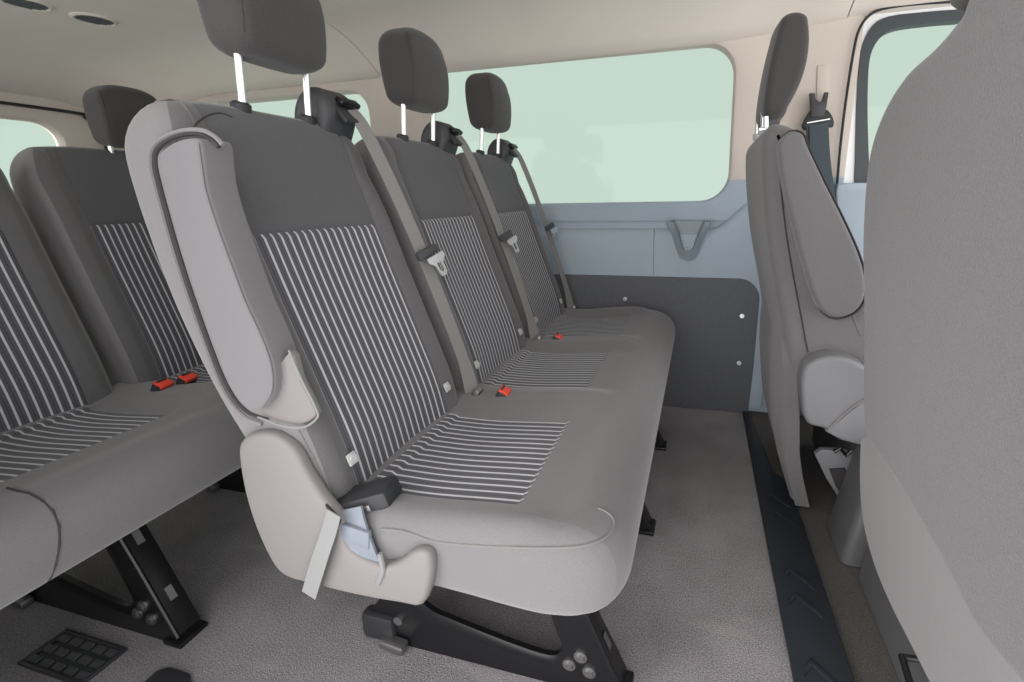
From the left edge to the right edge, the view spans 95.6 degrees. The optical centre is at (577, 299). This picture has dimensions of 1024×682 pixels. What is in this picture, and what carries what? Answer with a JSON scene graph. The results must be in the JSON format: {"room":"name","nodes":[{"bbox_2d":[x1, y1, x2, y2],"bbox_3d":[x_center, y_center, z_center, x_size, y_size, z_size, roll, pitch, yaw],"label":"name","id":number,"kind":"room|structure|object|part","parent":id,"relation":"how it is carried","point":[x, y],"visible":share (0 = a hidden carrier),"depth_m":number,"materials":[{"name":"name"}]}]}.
{"room":"vehicle interior","nodes":[
{"label":"vehicle interior","id":0,"kind":"room"},
{"bbox_2d":[0,0,380,108],"bbox_3d":[-1.886,-0.819,1.409,1.618,0.313,1.845,2,13,15],"label":"ceiling","id":1,"kind":"structure","parent":0,"point":[162,49],"depth_m":1.96,"materials":[{"name":"beige fabric"}]},
{"bbox_2d":[0,0,53,11],"bbox_3d":[-1.820,-0.976,1.517,0.128,0.010,0.128,2,13,15],"label":"ceiling vent","id":2,"kind":"object","parent":1,"relation":"in","point":[33,5],"visible":1,"depth_m":1.52,"materials":[{"name":"black plastic"}]},
{"bbox_2d":[68,12,118,25],"bbox_3d":[-1.740,-1.009,1.658,0.128,0.010,0.128,2,13,15],"label":"ceiling vent","id":3,"kind":"object","parent":1,"relation":"in","point":[89,18],"visible":1,"depth_m":1.65,"materials":[{"name":"black plastic"}]},
{"bbox_2d":[0,385,899,681],"bbox_3d":[-0.554,0.654,1.380,4.320,0.055,1.880,2,13,15],"label":"floor","id":4,"kind":"structure","parent":0,"point":[698,602],"depth_m":1.04,"materials":[{"name":"carpet"}]},
{"bbox_2d":[18,629,127,681],"bbox_3d":[-1.029,0.729,0.940,0.182,0.009,0.078,2,13,15],"label":"floor vent","id":5,"kind":"object","parent":4,"relation":"in","point":[70,656],"visible":1,"depth_m":0.94,"materials":[{"name":"grey plastic"}]},
{"bbox_2d":[0,85,245,648],"bbox_3d":[-1.038,0.026,1.287,0.762,1.229,1.455,2,13,15],"label":"seat","id":6,"kind":"object","parent":4,"relation":"on","point":[88,306],"visible":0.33,"depth_m":1.04,"materials":[{"name":"fabric"}]},
{"bbox_3d":[-1.322,0.008,0.938,0.253,0.687,0.378,2,13,15],"label":"backrest","id":7,"kind":"part","parent":6,"relation":"part of","materials":[{"name":"fabric"}]},
{"bbox_3d":[-1.357,0.006,0.950,0.315,0.687,0.405,2,13,15],"label":"panel","id":8,"kind":"part","parent":6,"relation":"part of","materials":[{"name":"fabric"}]},
{"bbox_3d":[-1.245,-0.088,1.364,0.315,0.687,0.405,2,13,15],"label":"panel","id":9,"kind":"part","parent":6,"relation":"part of","materials":[{"name":"fabric"}]},
{"bbox_3d":[-1.210,-0.086,1.352,0.253,0.687,0.378,2,13,15],"label":"backrest","id":10,"kind":"part","parent":6,"relation":"part of","materials":[{"name":"fabric"}]},
{"bbox_3d":[-1.103,0.554,1.004,0.554,0.324,0.016,2,13,15],"label":"leg","id":11,"kind":"part","parent":6,"relation":"part of","materials":[{"name":"black paint"}]},
{"bbox_3d":[-1.316,-0.372,1.306,0.025,0.127,0.011,2,13,15],"label":"post","id":12,"kind":"part","parent":6,"relation":"part of","materials":[{"name":"silver metal"}]},
{"bbox_2d":[0,364,245,609],"bbox_3d":[-0.935,0.251,1.310,0.552,0.159,1.455,2,13,15],"label":"seat cushion","id":13,"kind":"object","parent":6,"relation":"on","point":[83,468],"depth_m":0.88,"materials":[{"name":"fabric"}]},
{"bbox_3d":[-0.991,0.460,1.419,0.554,0.324,0.016,2,13,15],"label":"leg","id":14,"kind":"part","parent":6,"relation":"part of","materials":[{"name":"black paint"}]},
{"bbox_2d":[145,667,190,681],"bbox_3d":[-0.783,0.739,0.872,0.100,0.008,0.067,2,13,15],"label":"plug","id":15,"kind":"object","parent":4,"relation":"on","point":[168,674],"visible":1,"depth_m":0.89,"materials":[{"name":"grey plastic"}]},
{"bbox_2d":[125,0,674,681],"bbox_3d":[-0.145,-0.029,1.250,0.760,1.320,1.355,2,13,15],"label":"seat","id":16,"kind":"object","parent":4,"relation":"on","point":[398,357],"visible":1,"depth_m":0.81,"materials":[{"name":"fabric"}]},
{"bbox_3d":[-0.474,0.006,0.875,0.315,0.687,0.405,2,13,15],"label":"panel","id":17,"kind":"part","parent":16,"relation":"part of","materials":[{"name":"plastic"}]},
{"bbox_3d":[-0.493,-0.029,0.665,0.136,0.383,0.046,2,13,15],"label":"armrest","id":18,"kind":"part","parent":16,"relation":"part of","materials":[{"name":"plastic"}]},
{"bbox_3d":[-0.557,-0.333,0.764,0.027,0.141,0.012,2,13,15],"label":"post","id":19,"kind":"part","parent":16,"relation":"part of","materials":[{"name":"silver metal"}]},
{"bbox_3d":[-0.429,0.129,0.679,0.105,0.114,0.012,2,13,15],"label":"hinge plate","id":20,"kind":"part","parent":16,"relation":"part of","materials":[{"name":"grey plastic"}]},
{"bbox_3d":[-0.522,-0.362,0.892,0.027,0.141,0.012,2,13,15],"label":"post","id":21,"kind":"part","parent":16,"relation":"part of","materials":[{"name":"silver metal"}]},
{"bbox_3d":[-0.439,0.008,0.863,0.253,0.687,0.378,2,13,15],"label":"backrest","id":22,"kind":"part","parent":16,"relation":"part of","materials":[{"name":"fabric"}]},
{"bbox_3d":[-0.445,-0.427,1.178,0.027,0.141,0.012,2,13,15],"label":"post","id":23,"kind":"part","parent":16,"relation":"part of","materials":[{"name":"silver metal"}]},
{"bbox_3d":[-0.362,-0.088,1.290,0.315,0.687,0.405,2,13,15],"label":"panel","id":24,"kind":"part","parent":16,"relation":"part of","materials":[{"name":"fabric"}]},
{"bbox_3d":[-0.410,-0.456,1.307,0.027,0.141,0.012,2,13,15],"label":"post","id":25,"kind":"part","parent":16,"relation":"part of","materials":[{"name":"silver metal"}]},
{"bbox_3d":[-0.313,-0.079,1.034,0.017,0.056,0.054,5,14,26],"label":"tongue plate","id":26,"kind":"part","parent":16,"relation":"part of","materials":[{"name":"silver metal"}]},
{"bbox_3d":[-0.327,-0.086,1.278,0.253,0.687,0.378,2,13,15],"label":"backrest","id":27,"kind":"part","parent":16,"relation":"part of","materials":[{"name":"fabric"}]},
{"bbox_3d":[-0.239,0.226,1.097,0.023,0.032,0.026,2,13,15],"label":"anchor plate","id":28,"kind":"part","parent":16,"relation":"part of","materials":[{"name":"silver metal"}]},
{"bbox_3d":[-0.333,-0.521,1.593,0.027,0.141,0.012,2,13,15],"label":"post","id":29,"kind":"part","parent":16,"relation":"part of","materials":[{"name":"silver metal"}]},
{"bbox_3d":[-0.188,0.564,0.880,0.554,0.324,0.016,2,13,15],"label":"leg","id":30,"kind":"part","parent":16,"relation":"part of","materials":[{"name":"black paint"}]},
{"bbox_3d":[-0.250,-0.183,1.705,0.315,0.687,0.405,2,13,15],"label":"panel","id":31,"kind":"part","parent":16,"relation":"part of","materials":[{"name":"fabric"}]},
{"bbox_3d":[-0.298,-0.550,1.722,0.027,0.141,0.012,2,13,15],"label":"post","id":32,"kind":"part","parent":16,"relation":"part of","materials":[{"name":"silver metal"}]},
{"bbox_3d":[-0.200,-0.173,1.449,0.017,0.056,0.054,5,14,26],"label":"tongue plate","id":33,"kind":"part","parent":16,"relation":"part of","materials":[{"name":"silver metal"}]},
{"bbox_3d":[-0.215,-0.181,1.693,0.253,0.687,0.378,2,13,15],"label":"backrest","id":34,"kind":"part","parent":16,"relation":"part of","materials":[{"name":"fabric"}]},
{"bbox_2d":[364,307,674,615],"bbox_3d":[-0.036,0.237,1.296,0.552,0.159,1.325,2,13,15],"label":"seat cushion","id":35,"kind":"object","parent":16,"relation":"on","point":[523,483],"depth_m":0.80,"materials":[{"name":"fabric"}]},
{"bbox_3d":[-0.126,0.132,1.512,0.023,0.032,0.026,2,13,15],"label":"anchor plate","id":36,"kind":"part","parent":16,"relation":"part of","materials":[{"name":"silver metal"}]},
{"bbox_3d":[-0.088,-0.268,1.864,0.017,0.056,0.054,5,14,26],"label":"tongue plate","id":37,"kind":"part","parent":16,"relation":"part of","materials":[{"name":"silver metal"}]},
{"bbox_3d":[-0.075,0.470,1.295,0.554,0.324,0.016,2,13,15],"label":"leg","id":38,"kind":"part","parent":16,"relation":"part of","materials":[{"name":"black paint"}]},
{"bbox_3d":[0.037,0.376,1.710,0.554,0.324,0.016,2,13,15],"label":"leg","id":39,"kind":"part","parent":16,"relation":"part of","materials":[{"name":"black paint"}]},
{"bbox_2d":[742,411,854,681],"bbox_3d":[0.522,0.669,1.071,0.119,0.016,1.800,2,13,15],"label":"strip","id":40,"kind":"object","parent":4,"relation":"on","point":[815,649],"visible":0.97,"depth_m":1.07,"materials":[{"name":"black"}]},
{"bbox_2d":[746,12,867,567],"bbox_3d":[0.831,-0.049,1.275,0.679,1.389,0.650,2,13,15],"label":"seat","id":41,"kind":"object","parent":4,"relation":"on","point":[810,264],"visible":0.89,"depth_m":1.16,"materials":[{"name":"fabric"}]},
{"bbox_3d":[0.549,-0.501,1.403,0.017,0.090,0.014,2,13,15],"label":"post","id":42,"kind":"part","parent":41,"relation":"part of","materials":[{"name":"silver metal"}]},
{"bbox_3d":[0.513,-0.471,1.271,0.017,0.090,0.014,2,13,15],"label":"post","id":43,"kind":"part","parent":41,"relation":"part of","materials":[{"name":"silver metal"}]},
{"bbox_3d":[0.504,-0.452,1.230,0.017,0.071,0.014,2,13,15],"label":"post","id":44,"kind":"part","parent":41,"relation":"part of","materials":[{"name":"silver metal"}]},
{"bbox_3d":[0.672,-0.100,1.386,0.312,0.761,0.500,2,13,15],"label":"backrest","id":45,"kind":"part","parent":41,"relation":"part of","materials":[{"name":"fabric"}]},
{"bbox_3d":[0.582,-0.176,1.107,0.214,0.437,0.060,2,13,15],"label":"armrest","id":46,"kind":"part","parent":41,"relation":"part of","materials":[{"name":"fabric"}]},
{"bbox_3d":[0.762,0.535,1.305,0.181,0.238,0.020,2,13,15],"label":"seat frame","id":47,"kind":"part","parent":41,"relation":"part of","materials":[{"name":"grey plastic"}]},
{"bbox_3d":[0.976,0.394,1.416,0.360,0.370,0.400,2,13,15],"label":"seat","id":48,"kind":"part","parent":41,"relation":"part of","materials":[{"name":"grey plastic"}]},
{"bbox_3d":[0.706,0.300,1.162,0.146,0.129,0.050,2,13,15],"label":"lever","id":49,"kind":"part","parent":41,"relation":"part of","materials":[{"name":"grey plastic"}]},
{"bbox_3d":[0.793,0.497,1.150,0.252,0.299,0.160,2,13,15],"label":"seat","id":50,"kind":"part","parent":41,"relation":"part of","materials":[{"name":"grey plastic"}]},
{"bbox_2d":[858,0,1023,681],"bbox_3d":[0.745,0.101,0.540,0.692,1.339,0.805,2,13,15],"label":"passenger seat","id":51,"kind":"object","parent":4,"relation":"on","point":[941,576],"visible":1,"depth_m":0.54,"materials":[{"name":"fabric"}]},
{"bbox_3d":[0.796,0.669,0.679,0.455,0.169,0.760,2,13,15],"label":"seat","id":52,"kind":"part","parent":51,"relation":"part of","materials":[{"name":"grey plastic"}]},
{"bbox_3d":[0.560,0.615,0.759,0.038,0.021,0.063,4,13,21],"label":"release handle","id":53,"kind":"part","parent":51,"relation":"part of","materials":[{"name":"black paint"}]},
{"bbox_2d":[196,14,864,415],"bbox_3d":[-0.714,-0.316,2.189,3.528,1.505,0.080,2,13,15],"label":"wall","id":54,"kind":"structure","parent":0,"point":[831,43],"depth_m":1.78,"materials":[{"name":"beige plastic"}]},
{"bbox_2d":[537,228,654,275],"bbox_3d":[-1.043,-0.243,2.268,2.816,0.210,0.036,2,13,15],"label":"trim","id":55,"kind":"structure","parent":54,"relation":"attached to","point":[581,251],"depth_m":1.95,"materials":[{"name":"grey plastic"}]},
{"bbox_2d":[554,274,758,412],"bbox_3d":[-0.837,0.139,2.280,3.237,0.572,0.027,2,13,15],"label":"trim","id":56,"kind":"structure","parent":54,"relation":"attached to","point":[715,320],"depth_m":1.92,"materials":[{"name":"grey plastic"}]},
{"bbox_2d":[667,221,710,259],"bbox_3d":[0.439,-0.230,1.821,0.166,0.157,0.067,2,13,15],"label":"cup holder","id":57,"kind":"object","parent":54,"relation":"attached to","point":[676,228],"visible":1,"depth_m":1.83,"materials":[{"name":"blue plastic"}]},
{"bbox_2d":[654,203,753,281],"bbox_3d":[0.552,-0.234,1.838,0.482,0.320,0.036,2,13,15],"label":"trim","id":58,"kind":"structure","parent":54,"relation":"attached to","point":[726,250],"depth_m":1.83,"materials":[{"name":"grey plastic"}]},
{"bbox_2d":[749,255,763,407],"bbox_3d":[0.748,0.082,1.852,0.115,0.750,0.040,2,13,15],"label":"trim","id":59,"kind":"structure","parent":54,"relation":"attached to","point":[756,400],"depth_m":1.88,"materials":[{"name":"grey plastic"}]},
{"bbox_2d":[801,92,836,201],"bbox_3d":[0.930,-0.305,1.613,0.065,0.817,0.312,-12,17,-41],"label":"belt","id":60,"kind":"object","parent":54,"relation":"hanging from","point":[817,123],"visible":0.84,"depth_m":1.62,"materials":[{"name":"fabric webbing"},{"name":"dark plastic"},{"name":"metal"}]},
{"bbox_2d":[816,64,829,103],"bbox_3d":[0.866,-0.755,1.620,0.046,0.132,0.003,2,13,15],"label":"trim","id":61,"kind":"structure","parent":54,"relation":"attached to","point":[823,71],"depth_m":1.62,"materials":[{"name":"beige plastic"}]},
{"bbox_2d":[836,1,949,183],"bbox_3d":[1.115,-0.659,1.558,0.388,0.624,0.009,2,13,15],"label":"trim","id":62,"kind":"structure","parent":54,"relation":"attached to","point":[940,2],"depth_m":1.57,"materials":[{"name":"black rubber"}]},
{"bbox_2d":[320,0,951,75],"bbox_3d":[0.202,-0.824,0.843,2.698,0.161,1.845,2,13,15],"label":"ceiling","id":63,"kind":"structure","parent":0,"point":[469,34],"depth_m":1.66,"materials":[{"name":"beige fabric"}]},
{"bbox_3d":[-2.640,0.266,1.889,0.040,0.560,1.760,2,13,15],"label":"wall","id":64,"kind":"structure","parent":0,"visible":0},
{"bbox_2d":[0,105,104,148],"bbox_3d":[-2.668,-0.380,1.723,0.060,0.795,1.550,2,13,15],"label":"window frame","id":65,"kind":"structure","parent":64,"relation":"in","point":[67,130],"depth_m":2.23,"materials":[{"name":"beige plastic"}]},
{"bbox_2d":[0,101,107,148],"bbox_3d":[-2.616,-0.270,1.760,0.016,1.061,1.499,2,13,15],"label":"trim","id":66,"kind":"structure","parent":64,"relation":"attached to","point":[1,102],"depth_m":2.15,"materials":[{"name":"black rubber"}]},
{"bbox_2d":[0,92,124,150],"bbox_3d":[-2.645,-0.368,1.746,0.065,1.160,1.820,2,13,15],"label":"trim","id":67,"kind":"structure","parent":64,"relation":"attached to","point":[4,96],"depth_m":2.13,"materials":[{"name":"beige plastic"}]},
{"bbox_3d":[1.376,0.105,1.714,0.840,0.900,0.050,2,13,15],"label":"wall","id":68,"kind":"structure","parent":0,"visible":0},
{"bbox_2d":[834,183,866,261],"bbox_3d":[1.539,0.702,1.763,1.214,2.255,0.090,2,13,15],"label":"door","id":69,"kind":"structure","parent":68,"relation":"in","point":[850,197],"depth_m":1.64,"materials":[{"name":"grey plastic"}]},
{"bbox_2d":[843,6,956,182],"bbox_3d":[1.402,-0.548,1.559,1.038,0.904,0.050,2,13,15],"label":"door","id":70,"kind":"structure","parent":68,"relation":"in","point":[850,161],"depth_m":1.62,"materials":[{"name":"white paint"}]},
{"bbox_2d":[854,10,964,182],"bbox_3d":[1.392,-0.532,1.554,0.876,0.876,0.041,2,13,15],"label":"door frame","id":71,"kind":"structure","parent":68,"relation":"attached to","point":[889,24],"depth_m":1.57,"materials":[{"name":"grey plastic"}]}
]}

